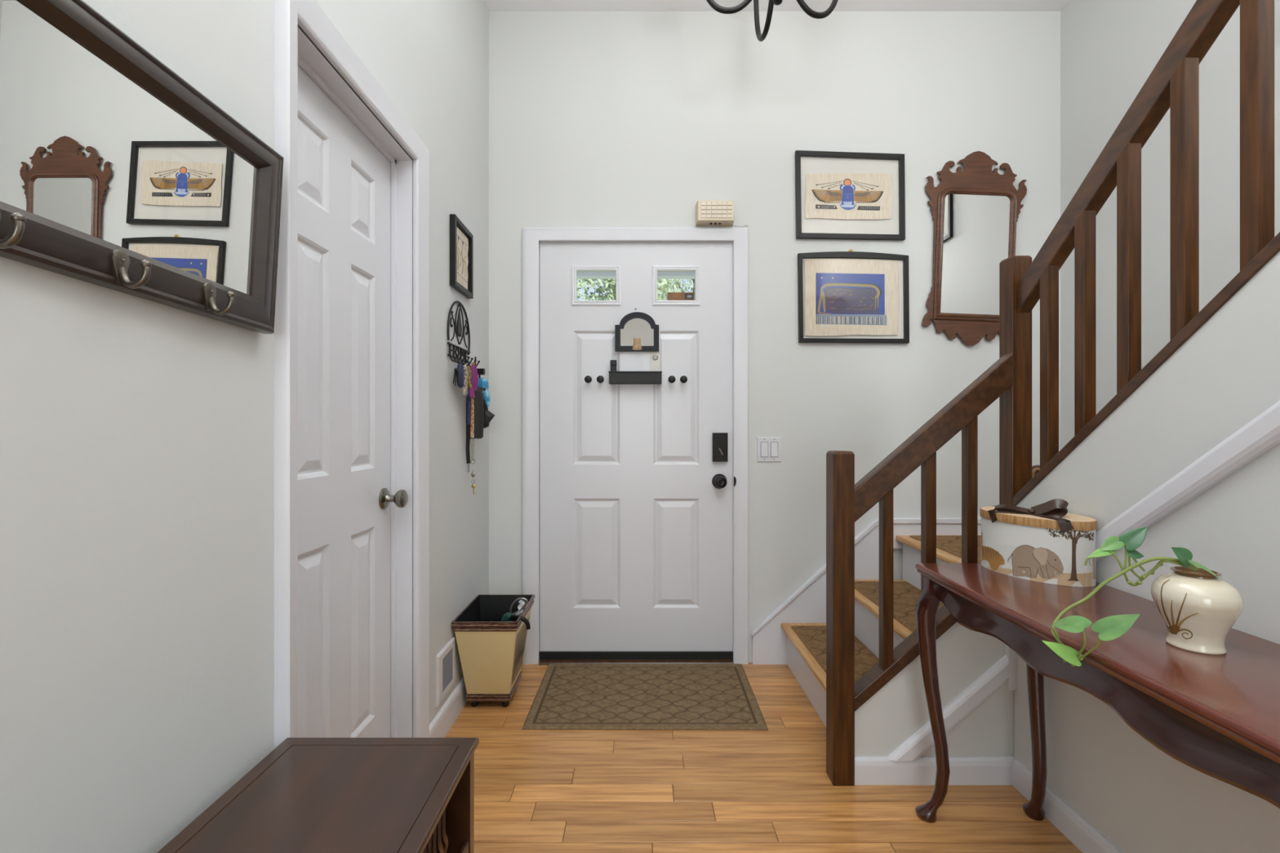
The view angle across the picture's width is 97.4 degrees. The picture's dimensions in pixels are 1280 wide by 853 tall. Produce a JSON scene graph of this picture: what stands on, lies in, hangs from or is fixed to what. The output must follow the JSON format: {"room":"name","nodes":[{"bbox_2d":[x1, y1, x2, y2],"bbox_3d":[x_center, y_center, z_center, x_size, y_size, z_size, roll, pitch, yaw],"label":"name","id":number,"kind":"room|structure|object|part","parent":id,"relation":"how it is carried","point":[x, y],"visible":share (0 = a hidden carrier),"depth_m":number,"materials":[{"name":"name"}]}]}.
{"room":"entrance hall","nodes":[
{"label":"entrance hall","id":0,"kind":"room"},
{"bbox_2d":[0,0,488,852],"bbox_3d":[-0.782,-0.428,-0.157,0.120,3.112,5.687,0,0,0],"label":"wall","id":1,"kind":"structure","parent":0,"point":[137,433],"depth_m":0.86,"materials":[{"name":"white paint"}]},
{"bbox_2d":[0,0,284,333],"bbox_3d":[-0.690,-0.361,0.686,0.066,0.371,0.785,0,0,2],"label":"mirror","id":2,"kind":"object","parent":1,"relation":"attached to","point":[117,173],"visible":1,"depth_m":0.77,"materials":[{"name":"brown wood"}]},
{"bbox_3d":[-0.711,-0.219,0.680,0.023,0.088,0.772,0,0,2],"label":"frame rail","id":3,"kind":"part","parent":2,"relation":"part of","materials":[{"name":"brown wood"}]},
{"bbox_3d":[-0.702,-0.510,0.693,0.024,0.074,0.772,0,0,2],"label":"frame rail","id":4,"kind":"part","parent":2,"relation":"part of","materials":[{"name":"brown wood"}]},
{"bbox_3d":[-0.696,-0.346,1.051,0.033,0.342,0.057,0,0,0],"label":"frame rail","id":5,"kind":"part","parent":2,"relation":"part of","materials":[{"name":"brown wood"}]},
{"bbox_2d":[274,0,429,748],"bbox_3d":[-0.708,0.107,1.482,0.029,2.042,0.744,0,0,0],"label":"trim","id":6,"kind":"structure","parent":1,"relation":"attached to","point":[308,15],"depth_m":1.16,"materials":[{"name":"white paint"}]},
{"bbox_2d":[297,64,408,737],"bbox_3d":[-0.767,0.141,1.475,0.104,1.959,0.612,0,0,0],"label":"door","id":7,"kind":"structure","parent":1,"relation":"in","point":[344,497],"depth_m":1.49,"materials":[{"name":"white paint"}]},
{"bbox_3d":[-0.750,0.221,1.722,0.070,0.066,0.066,0,0,0],"label":"knob","id":8,"kind":"part","parent":7,"relation":"part of","materials":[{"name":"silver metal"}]},
{"bbox_2d":[297,26,413,737],"bbox_3d":[-0.781,0.136,1.475,0.118,1.984,0.642,0,0,0],"label":"trim","id":9,"kind":"structure","parent":1,"relation":"attached to","point":[307,50],"depth_m":1.78,"materials":[{"name":"white paint"}]},
{"bbox_2d":[435,636,454,706],"bbox_3d":[-0.718,0.903,2.083,0.009,0.180,0.185,0,0,0],"label":"air vent","id":10,"kind":"object","parent":1,"relation":"in","point":[445,659],"visible":1,"depth_m":2.06,"materials":[{"name":"white metal"}]},
{"bbox_2d":[429,676,466,737],"bbox_3d":[-0.715,1.075,2.276,0.014,0.105,0.821,0,0,0],"label":"baseboard","id":11,"kind":"structure","parent":1,"relation":"attached to","point":[446,716],"depth_m":2.09,"materials":[{"name":"white paint"}]},
{"bbox_2d":[449,213,473,298],"bbox_3d":[-0.711,-0.670,2.246,0.021,0.269,0.232,0,0,0],"label":"framed picture","id":12,"kind":"object","parent":1,"relation":"attached to","point":[461,240],"visible":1,"depth_m":2.24,"materials":[{"name":"black paint"}]},
{"bbox_3d":[-0.711,-0.670,2.139,0.021,0.268,0.019,0,0,0],"label":"frame rail","id":13,"kind":"part","parent":12,"relation":"part of","materials":[{"name":"black paint"}]},
{"bbox_3d":[-0.711,-0.545,2.246,0.021,0.019,0.231,0,0,0],"label":"frame rail","id":14,"kind":"part","parent":12,"relation":"part of","materials":[{"name":"black paint"}]},
{"bbox_3d":[-0.711,-0.794,2.246,0.021,0.022,0.231,0,0,0],"label":"frame rail","id":15,"kind":"part","parent":12,"relation":"part of","materials":[{"name":"black paint"}]},
{"bbox_3d":[-0.711,-0.669,2.353,0.021,0.265,0.019,0,0,0],"label":"frame rail","id":16,"kind":"part","parent":12,"relation":"part of","materials":[{"name":"black paint"}]},
{"bbox_2d":[447,300,479,366],"bbox_3d":[-0.695,-0.369,2.231,0.054,0.254,0.269,0,0,0],"label":"key rack","id":17,"kind":"object","parent":1,"relation":"attached to","point":[459,332],"visible":0.92,"depth_m":2.21,"materials":[{"name":"black metal"}]},
{"bbox_2d":[453,360,457,386],"bbox_3d":[-0.692,-0.200,2.114,0.011,0.095,0.037,0,0,0],"label":"bunch","id":18,"kind":"object","parent":17,"relation":"hanging from","point":[455,374],"visible":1,"depth_m":2.11,"materials":[{"name":"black metal"}]},
{"bbox_3d":[-0.716,-0.397,2.231,0.012,0.197,0.269,0,0,0],"label":"scroll frame","id":19,"kind":"part","parent":17,"relation":"part of","materials":[{"name":"black metal"}]},
{"bbox_3d":[-0.716,-0.412,2.231,0.004,0.110,0.053,0,0,0],"label":"plate","id":20,"kind":"part","parent":17,"relation":"part of","materials":[{"name":"black metal"}]},
{"bbox_2d":[457,362,463,387],"bbox_3d":[-0.690,-0.197,2.162,0.024,0.096,0.042,0,0,0],"label":"pouch","id":21,"kind":"object","parent":17,"relation":"hanging from","point":[460,367],"visible":0.93,"depth_m":2.15,"materials":[{"name":"blue fabric"}]},
{"bbox_2d":[462,363,467,395],"bbox_3d":[-0.682,-0.182,2.198,0.014,0.125,0.042,0,0,0],"label":"case","id":22,"kind":"object","parent":17,"relation":"hanging from","point":[465,368],"visible":0.97,"depth_m":2.19,"materials":[{"name":"fabric"}]},
{"bbox_2d":[466,384,471,424],"bbox_3d":[-0.688,-0.097,2.265,0.003,0.180,0.022,0,0,17],"label":"strap","id":23,"kind":"object","parent":17,"relation":"hanging from","point":[468,399],"visible":0.79,"depth_m":2.26,"materials":[{"name":"blue fabric"}]},
{"bbox_2d":[466,365,471,388],"bbox_3d":[-0.679,-0.196,2.240,0.013,0.090,0.034,0,0,0],"label":"charm","id":24,"kind":"object","parent":17,"relation":"hanging from","point":[468,366],"visible":0.96,"depth_m":2.23,"materials":[{"name":"brown"}]},
{"bbox_2d":[467,365,478,398],"bbox_3d":[-0.676,-0.183,2.280,0.014,0.135,0.061,0,0,18],"label":"cloth","id":25,"kind":"object","parent":17,"relation":"hanging from","point":[474,375],"visible":0.91,"depth_m":2.28,"materials":[{"name":"purple fabric"}]},
{"bbox_2d":[470,362,475,493],"bbox_3d":[-0.681,0.008,2.289,0.022,0.536,0.010,0,0,18],"label":"lanyard","id":26,"kind":"object","parent":17,"relation":"hanging from","point":[473,474],"visible":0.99,"depth_m":2.29,"materials":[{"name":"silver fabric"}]},
{"bbox_2d":[466,436,470,471],"bbox_3d":[-0.706,0.115,2.310,0.019,0.145,0.006,0,0,22],"label":"fob","id":27,"kind":"object","parent":26,"relation":"hanging from","point":[468,438],"visible":1,"depth_m":2.31,"materials":[{"name":"black fabric"}]},
{"bbox_3d":[-0.680,0.137,2.290,0.020,0.192,0.009,0,0,0],"label":"chain","id":28,"kind":"part","parent":26,"relation":"part of","materials":[{"name":"silver metal"}]},
{"bbox_2d":[466,356,484,439],"bbox_3d":[-0.696,-0.120,2.360,0.080,0.346,0.070,0,0,0],"label":"pouch","id":29,"kind":"object","parent":17,"relation":"hanging from","point":[478,400],"visible":0.49,"depth_m":2.33,"materials":[{"name":"black fabric"}]},
{"bbox_2d":[483,399,494,428],"bbox_3d":[-0.655,-0.068,2.418,0.062,0.154,0.032,0,0,0],"label":"bag","id":30,"kind":"object","parent":29,"relation":"attached to","point":[488,416],"visible":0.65,"depth_m":2.41,"materials":[{"name":"black fabric"}]},
{"bbox_2d":[476,368,489,407],"bbox_3d":[-0.682,-0.165,2.412,0.071,0.168,0.059,0,0,0],"label":"umbrella","id":31,"kind":"object","parent":17,"relation":"hanging from","point":[482,382],"visible":0.71,"depth_m":2.41,"materials":[{"name":"blue fabric"}]},
{"bbox_3d":[-0.687,-0.236,2.420,0.037,0.027,0.024,0,0,0],"label":"handle","id":32,"kind":"part","parent":31,"relation":"part of","materials":[{"name":"black paint"}]},
{"bbox_2d":[577,271,694,279],"bbox_3d":[0.100,-1.085,3.990,2.800,0.055,0.080,0,0,0],"label":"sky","id":33,"kind":"structure","parent":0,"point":[580,275],"depth_m":3.95,"materials":[{"name":"white paint"}]},
{"bbox_2d":[444,662,1082,852],"bbox_3d":[0.584,1.153,-0.106,2.851,0.050,5.787,0,0,0],"label":"floor","id":34,"kind":"structure","parent":0,"point":[771,790],"depth_m":1.71,"materials":[{"name":"brown wood"}]},
{"bbox_2d":[156,737,479,852],"bbox_3d":[-0.506,0.870,0.654,0.378,0.517,0.908,0,0,0],"label":"bench","id":35,"kind":"object","parent":34,"relation":"on","point":[307,795],"visible":1,"depth_m":0.94,"materials":[{"name":"brown wood"}]},
{"bbox_3d":[-0.507,0.879,1.084,0.368,0.497,0.024,0,0,0],"label":"panel","id":36,"kind":"part","parent":35,"relation":"part of","materials":[{"name":"brown wood"}]},
{"bbox_3d":[-0.331,0.801,0.654,0.010,0.023,0.836,0,0,0],"label":"rail","id":37,"kind":"part","parent":35,"relation":"part of","materials":[{"name":"brown wood"}]},
{"bbox_2d":[451,594,534,706],"bbox_3d":[-0.592,0.936,2.318,0.254,0.383,0.353,0,0,0],"label":"waste bin","id":38,"kind":"object","parent":34,"relation":"on","point":[491,649],"visible":0.98,"depth_m":2.21,"materials":[{"name":"yellow paint"}]},
{"bbox_2d":[501,612,530,629],"bbox_3d":[-0.522,0.896,2.239,0.190,0.318,0.053,0,0,31],"label":"umbrella","id":39,"kind":"object","parent":38,"relation":"in","point":[508,616],"visible":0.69,"depth_m":2.21,"materials":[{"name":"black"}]},
{"bbox_3d":[-0.474,0.770,2.215,0.089,0.053,0.022,0,0,11],"label":"hooked handle","id":40,"kind":"part","parent":39,"relation":"part of","materials":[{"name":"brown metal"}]},
{"bbox_2d":[509,597,528,615],"bbox_3d":[-0.508,0.858,2.267,0.115,0.342,0.024,0,0,6],"label":"wire loop","id":41,"kind":"object","parent":38,"relation":"in","point":[521,602],"visible":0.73,"depth_m":2.26,"materials":[{"name":"silver metal"}]},
{"bbox_3d":[-0.495,0.928,2.326,0.033,0.215,0.246,0,0,0],"label":"painted panel","id":42,"kind":"part","parent":38,"relation":"part of","materials":[{"name":"beige"}]},
{"bbox_2d":[538,659,733,665],"bbox_3d":[-0.018,1.121,2.732,0.920,0.013,0.147,0,0,0],"label":"threshold","id":43,"kind":"object","parent":34,"relation":"on","point":[542,662],"visible":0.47,"depth_m":2.67,"materials":[{"name":"grey metal"}]},
{"bbox_2d":[522,663,768,730],"bbox_3d":[0.021,1.123,2.374,0.920,0.009,0.574,0,0,0],"label":"doormat","id":44,"kind":"object","parent":34,"relation":"on","point":[569,696],"visible":1,"depth_m":2.31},
{"bbox_2d":[780,535,961,726],"bbox_3d":[1.337,-0.077,-0.157,1.342,2.410,5.685,0,0,0],"label":"staircase","id":45,"kind":"structure","parent":34,"relation":"on","point":[811,677],"depth_m":2.38,"materials":[{"name":"brown carpet"}]},
{"bbox_2d":[791,626,879,683],"bbox_3d":[0.828,0.927,2.236,0.251,0.007,0.759,0,0,0],"label":"mat","id":46,"kind":"object","parent":45,"relation":"on","point":[814,637],"visible":0.4,"depth_m":2.33,"materials":[{"name":"brown carpet"}]},
{"bbox_2d":[854,581,943,631],"bbox_3d":[1.101,0.722,2.236,0.279,0.007,0.759,0,0,0],"label":"mat","id":47,"kind":"object","parent":45,"relation":"on","point":[905,595],"visible":0.38,"depth_m":2.36,"materials":[{"name":"brown carpet"}]},
{"bbox_2d":[826,352,1013,786],"bbox_3d":[0.893,0.447,1.800,0.574,1.362,0.072,0,0,0],"label":"balustrade","id":48,"kind":"object","parent":45,"relation":"on","point":[846,501],"visible":0.82,"depth_m":1.78,"materials":[{"name":"brown wood"}]},
{"bbox_3d":[0.640,0.603,1.799,0.068,1.050,0.070,0,0,0],"label":"newel post","id":49,"kind":"part","parent":48,"relation":"part of","materials":[{"name":"brown wood"}]},
{"bbox_3d":[0.926,0.661,1.806,0.508,0.490,0.060,0,0,0],"label":"shoe rail","id":50,"kind":"part","parent":48,"relation":"part of","materials":[{"name":"brown wood"}]},
{"bbox_3d":[0.926,0.037,1.799,0.508,0.542,0.046,0,0,0],"label":"handrail","id":51,"kind":"part","parent":48,"relation":"part of","materials":[{"name":"brown wood"}]},
{"bbox_2d":[909,535,981,563],"bbox_3d":[1.597,0.512,2.265,0.670,0.007,0.739,0,0,0],"label":"mat","id":52,"kind":"object","parent":45,"relation":"on","point":[952,544],"visible":0.09,"depth_m":2.44,"materials":[{"name":"brown carpet"}]},
{"bbox_2d":[1031,465,1039,478],"bbox_3d":[1.369,0.324,1.930,0.097,0.384,0.084,0,0,0],"label":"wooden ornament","id":53,"kind":"object","parent":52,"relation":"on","point":[1035,468],"visible":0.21,"depth_m":1.90,"materials":[{"name":"brown wood"}]},
{"bbox_2d":[999,0,1279,506],"bbox_3d":[1.210,-0.801,0.798,0.065,2.618,2.096,0,0,0],"label":"balustrade","id":54,"kind":"object","parent":45,"relation":"on","point":[1173,83],"visible":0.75,"depth_m":1.37,"materials":[{"name":"brown wood"}]},
{"bbox_3d":[1.210,-0.018,1.813,0.065,1.052,0.065,0,0,0],"label":"newel post","id":55,"kind":"part","parent":54,"relation":"part of","materials":[{"name":"brown wood"}]},
{"bbox_3d":[1.216,-1.235,0.766,0.043,1.750,2.033,0,0,0],"label":"handrail","id":56,"kind":"part","parent":54,"relation":"part of","materials":[{"name":"brown wood"}]},
{"bbox_3d":[1.212,-0.557,0.766,0.063,1.628,2.033,0,0,0],"label":"shoe rail","id":57,"kind":"part","parent":54,"relation":"part of","materials":[{"name":"brown wood"}]},
{"bbox_2d":[915,563,1279,822],"bbox_3d":[0.990,0.764,1.091,0.383,0.727,1.143,0,0,0],"label":"console table","id":58,"kind":"object","parent":34,"relation":"on","point":[1218,716],"visible":0.94,"depth_m":1.03,"materials":[{"name":"brown wood"}]},
{"bbox_3d":[0.839,0.780,1.619,0.083,0.695,0.065,0,0,0],"label":"leg","id":59,"kind":"part","parent":58,"relation":"part of","materials":[{"name":"brown wood"}]},
{"bbox_3d":[1.143,0.780,1.622,0.056,0.695,0.079,0,0,0],"label":"leg","id":60,"kind":"part","parent":58,"relation":"part of","materials":[{"name":"brown wood"}]},
{"bbox_2d":[979,498,1097,586],"bbox_3d":[1.080,0.296,1.540,0.186,0.210,0.285,0,0,-27],"label":"box","id":61,"kind":"object","parent":58,"relation":"on","point":[1044,543],"visible":1,"depth_m":1.46,"materials":[{"name":"white paper"}]},
{"bbox_3d":[1.080,0.249,1.540,0.204,0.022,0.273,0,0,0],"label":"lid","id":62,"kind":"part","parent":61,"relation":"part of","materials":[{"name":"beige wood"}]},
{"bbox_3d":[1.080,0.238,1.540,0.201,0.001,0.270,0,0,0],"label":"lid","id":63,"kind":"part","parent":61,"relation":"part of","materials":[{"name":"beige"}]},
{"bbox_2d":[1151,566,1244,654],"bbox_3d":[1.013,0.332,1.026,0.121,0.139,0.120,0,0,0],"label":"ceramic vase","id":64,"kind":"object","parent":58,"relation":"on","point":[1198,609],"visible":0.98,"depth_m":0.99,"materials":[{"name":"white ceramic"}]},
{"bbox_2d":[1042,526,1220,666],"bbox_3d":[0.880,0.312,1.019,0.285,0.242,0.146,0,0,0],"label":"pothos vine","id":65,"kind":"object","parent":64,"relation":"in","point":[1109,628],"visible":1,"depth_m":1.03,"materials":[{"name":"green plant"}]},
{"bbox_2d":[488,11,1060,662],"bbox_3d":[0.643,-0.428,2.747,2.971,3.112,0.120,0,0,0],"label":"wall","id":66,"kind":"structure","parent":0,"point":[597,119],"depth_m":2.69,"materials":[{"name":"white paint"}]},
{"bbox_2d":[522,227,748,664],"bbox_3d":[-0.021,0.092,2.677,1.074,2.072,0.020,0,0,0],"label":"trim","id":67,"kind":"structure","parent":66,"relation":"attached to","point":[531,237],"depth_m":2.67,"materials":[{"name":"white paint"}]},
{"bbox_2d":[538,242,736,659],"bbox_3d":[-0.020,0.112,2.692,0.953,2.008,0.106,0,0,0],"label":"door","id":68,"kind":"structure","parent":66,"relation":"in","point":[636,481],"depth_m":2.70,"materials":[{"name":"white paint"}]},
{"bbox_2d":[608,311,662,384],"bbox_3d":[-0.022,-0.374,2.675,0.253,0.341,0.054,0,0,0],"label":"shelf","id":69,"kind":"object","parent":68,"relation":"attached to","point":[642,366],"visible":1,"depth_m":2.69,"materials":[{"name":"black paint"}]},
{"bbox_2d":[609,360,617,371],"bbox_3d":[-0.126,-0.288,2.673,0.031,0.055,0.024,0,0,0],"label":"holder","id":70,"kind":"object","parent":69,"relation":"on","point":[613,363],"visible":0.91,"depth_m":2.66,"materials":[{"name":"black paint"}]},
{"bbox_3d":[-0.022,-0.232,2.675,0.253,0.057,0.054,0,0,0],"label":"shelf","id":71,"kind":"part","parent":69,"relation":"part of","materials":[{"name":"black paint"}]},
{"bbox_2d":[614,311,658,351],"bbox_3d":[-0.014,-0.452,2.683,0.210,0.187,0.012,0,0,0],"label":"mirror","id":72,"kind":"object","parent":69,"relation":"attached to","point":[636,324],"depth_m":2.69,"materials":[{"name":"black metal"}]},
{"bbox_2d":[632,337,641,350],"bbox_3d":[-0.014,-0.394,2.669,0.045,0.066,0.020,0,0,0],"label":"figurine","id":73,"kind":"object","parent":69,"relation":"on","point":[637,341],"visible":1,"depth_m":2.66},
{"bbox_3d":[0.074,-0.310,2.691,0.047,0.093,0.004,0,0,0],"label":"metal plate","id":74,"kind":"part","parent":69,"relation":"part of","materials":[{"name":"white metal"}]},
{"bbox_3d":[0.381,0.263,2.671,0.072,0.072,0.064,0,0,0],"label":"knob","id":75,"kind":"part","parent":68,"relation":"part of","materials":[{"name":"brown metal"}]},
{"bbox_2d":[695,200,748,227],"bbox_3d":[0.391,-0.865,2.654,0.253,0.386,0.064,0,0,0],"label":"box","id":76,"kind":"object","parent":66,"relation":"attached to","point":[708,213],"visible":1,"depth_m":2.62,"materials":[{"name":"beige plastic"}]},
{"bbox_2d":[756,437,781,462],"bbox_3d":[0.617,0.110,2.681,0.116,0.118,0.012,0,0,0],"label":"light switch","id":77,"kind":"object","parent":66,"relation":"attached to","point":[768,449],"visible":1,"depth_m":2.68,"materials":[{"name":"white paint"}]},
{"bbox_3d":[0.640,0.110,2.680,0.037,0.072,0.001,0,0,0],"label":"switch frame","id":78,"kind":"part","parent":77,"relation":"part of","materials":[{"name":"grey plastic"}]},
{"bbox_2d":[795,150,905,240],"bbox_3d":[0.998,-1.098,2.675,0.520,0.422,0.020,0,0,0],"label":"framed picture","id":79,"kind":"object","parent":66,"relation":"attached to","point":[839,195],"visible":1,"depth_m":2.67,"materials":[{"name":"black paint"}]},
{"bbox_3d":[0.752,-1.102,2.674,0.028,0.413,0.018,0,0,0],"label":"frame rail","id":80,"kind":"part","parent":79,"relation":"part of","materials":[{"name":"black paint"}]},
{"bbox_2d":[811,178,883,210],"bbox_3d":[0.986,-1.103,2.674,0.343,0.152,0.001,0,0,0],"label":"print","id":81,"kind":"object","parent":79,"relation":"attached to","point":[827,194],"depth_m":2.67,"materials":[{"name":"multicoloured"}]},
{"bbox_3d":[0.997,-1.289,2.674,0.515,0.040,0.018,0,0,0],"label":"frame rail","id":82,"kind":"part","parent":79,"relation":"part of","materials":[{"name":"black paint"}]},
{"bbox_3d":[1.000,-0.903,2.674,0.514,0.031,0.018,0,0,0],"label":"frame rail","id":83,"kind":"part","parent":79,"relation":"part of","materials":[{"name":"black paint"}]},
{"bbox_3d":[1.245,-1.090,2.674,0.026,0.404,0.018,0,0,0],"label":"frame rail","id":84,"kind":"part","parent":79,"relation":"part of","materials":[{"name":"black paint"}]},
{"bbox_2d":[797,248,909,343],"bbox_3d":[1.014,-0.621,2.676,0.527,0.449,0.022,0,0,0],"label":"framed picture","id":85,"kind":"object","parent":66,"relation":"attached to","point":[850,296],"visible":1,"depth_m":2.67,"materials":[{"name":"paper"}]},
{"bbox_3d":[0.763,-0.610,2.674,0.025,0.421,0.018,0,0,0],"label":"frame rail","id":86,"kind":"part","parent":85,"relation":"part of","materials":[{"name":"black paint"}]},
{"bbox_2d":[815,272,886,324],"bbox_3d":[1.005,-0.606,2.674,0.338,0.249,0.001,0,0,0],"label":"print","id":87,"kind":"object","parent":85,"relation":"attached to","point":[841,298],"depth_m":2.67,"materials":[{"name":"blue paper"}]},
{"bbox_3d":[1.012,-0.811,2.674,0.523,0.036,0.018,0,0,0],"label":"frame rail","id":88,"kind":"part","parent":85,"relation":"part of","materials":[{"name":"black paint"}]},
{"bbox_3d":[1.016,-0.407,2.674,0.521,0.023,0.018,0,0,0],"label":"frame rail","id":89,"kind":"part","parent":85,"relation":"part of","materials":[{"name":"black paint"}]},
{"bbox_3d":[1.265,-0.603,2.674,0.024,0.414,0.018,0,0,0],"label":"frame rail","id":90,"kind":"part","parent":85,"relation":"part of","materials":[{"name":"black paint"}]},
{"bbox_2d":[751,517,981,635],"bbox_3d":[1.268,0.713,2.673,1.480,0.554,0.028,0,0,0],"label":"trim","id":91,"kind":"structure","parent":66,"relation":"attached to","point":[874,523],"depth_m":2.66,"materials":[{"name":"white paint"}]},
{"bbox_2d":[751,524,981,664],"bbox_3d":[1.272,0.794,2.677,1.473,0.668,0.020,0,0,0],"label":"stair skirt board","id":92,"kind":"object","parent":66,"relation":"attached to","point":[769,644],"depth_m":2.67,"materials":[{"name":"white paint"}]},
{"bbox_2d":[921,151,1026,345],"bbox_3d":[1.588,-0.846,2.664,0.494,0.922,0.026,0,0,0],"label":"mirror","id":93,"kind":"object","parent":66,"relation":"attached to","point":[975,211],"visible":0.91,"depth_m":2.66,"materials":[{"name":"brown wood"}]},
{"bbox_3d":[1.586,-0.813,2.659,0.397,0.642,0.015,0,0,0],"label":"moulding","id":94,"kind":"part","parent":93,"relation":"part of","materials":[{"name":"brown wood"}]},
{"bbox_2d":[940,194,1009,315],"bbox_3d":[1.587,-0.814,2.663,0.336,0.580,0.002,0,0,0],"label":"mirror glass","id":95,"kind":"object","parent":93,"relation":"attached to","point":[975,228],"depth_m":2.66,"materials":[{"name":"silver metal"}]},
{"bbox_2d":[484,0,1071,11],"bbox_3d":[0.643,-2.044,-0.157,2.971,0.120,5.927,0,0,0],"label":"ceiling","id":96,"kind":"structure","parent":0,"point":[492,5],"depth_m":2.65,"materials":[{"name":"white paint"}]},
{"bbox_2d":[706,0,838,41],"bbox_3d":[0.460,-1.704,1.920,0.580,0.560,0.565,0,0,0],"label":"chandelier","id":97,"kind":"object","parent":96,"relation":"hanging from","point":[761,37],"visible":1,"depth_m":1.96,"materials":[{"name":"black metal"}]},
{"bbox_3d":[0.328,-1.548,1.934,0.275,0.249,0.019,0,0,14],"label":"arm","id":98,"kind":"part","parent":97,"relation":"part of","materials":[{"name":"black metal"}]},
{"bbox_3d":[0.456,-1.548,2.042,0.019,0.249,0.274,0,0,-4],"label":"arm","id":99,"kind":"part","parent":97,"relation":"part of","materials":[{"name":"black metal"}]},
{"bbox_3d":[0.598,-1.548,1.953,0.275,0.249,0.019,0,0,-22],"label":"arm","id":100,"kind":"part","parent":97,"relation":"part of","materials":[{"name":"black metal"}]},
{"bbox_2d":[854,622,1013,756],"bbox_3d":[0.957,0.795,1.809,0.566,0.665,0.052,0,0,0],"label":"wall","id":101,"kind":"structure","parent":0,"point":[899,709],"depth_m":1.78,"materials":[{"name":"white paint"}]},
{"bbox_2d":[854,756,1015,785],"bbox_3d":[0.930,1.087,1.776,0.510,0.082,0.014,0,0,0],"label":"baseboard","id":102,"kind":"structure","parent":101,"relation":"attached to","point":[868,771],"depth_m":1.77,"materials":[{"name":"white paint"}]},
{"bbox_2d":[888,654,1008,760],"bbox_3d":[0.969,0.887,1.774,0.377,0.326,0.018,0,0,0],"label":"trim","id":103,"kind":"structure","parent":101,"relation":"attached to","point":[997,675],"depth_m":1.77,"materials":[{"name":"white paint"}]},
{"bbox_2d":[1005,644,1017,690],"bbox_3d":[1.171,0.678,1.774,0.027,0.300,0.018,0,0,0],"label":"trim","id":104,"kind":"structure","parent":101,"relation":"attached to","point":[1011,684],"depth_m":1.76,"materials":[{"name":"white paint"}]},
{"bbox_2d":[1013,251,1279,852],"bbox_3d":[1.212,-0.428,-0.610,0.055,3.112,4.781,0,0,0],"label":"wall","id":105,"kind":"structure","parent":0,"point":[1141,798],"depth_m":1.24,"materials":[{"name":"white paint"}]},
{"bbox_2d":[1012,759,1122,852],"bbox_3d":[1.178,1.087,-0.616,0.014,0.082,4.769,0,0,0],"label":"baseboard","id":106,"kind":"structure","parent":105,"relation":"attached to","point":[1073,826],"depth_m":1.55,"materials":[{"name":"white paint"}]},
{"bbox_2d":[1095,400,1279,562],"bbox_3d":[1.174,-0.475,0.432,0.022,2.123,2.665,0,0,0],"label":"trim","id":107,"kind":"structure","parent":105,"relation":"attached to","point":[1260,434],"depth_m":1.17,"materials":[{"name":"white paint"}]},
{"bbox_2d":[1060,0,1279,449],"bbox_3d":[2.069,-0.428,-0.157,0.120,3.112,5.687,0,0,0],"label":"wall","id":108,"kind":"structure","parent":0,"point":[1109,49],"depth_m":2.25,"materials":[{"name":"white paint"}]},
{"label":"outside","id":109,"kind":"structure","parent":0,"visible":0},
{"bbox_3d":[0.000,1.678,31.403,60.000,0.100,57.193,0,0,0],"label":"ground","id":110,"kind":"structure","parent":109,"visible":0},
{"bbox_2d":[577,279,694,300],"bbox_3d":[-0.321,-1.345,8.883,2.854,5.973,3.439,0,0,-7],"label":"leafy tree","id":111,"kind":"object","parent":110,"relation":"on","point":[611,284],"visible":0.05,"depth_m":8.57,"materials":[{"name":"green plant"}]},
{"bbox_2d":[657,279,694,300],"bbox_3d":[1.669,-2.204,14.524,5.007,7.683,5.390,0,0,-19],"label":"leafy tree","id":112,"kind":"object","parent":110,"relation":"on","point":[676,282],"visible":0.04,"depth_m":13.63,"materials":[{"name":"green plant"}]}
]}

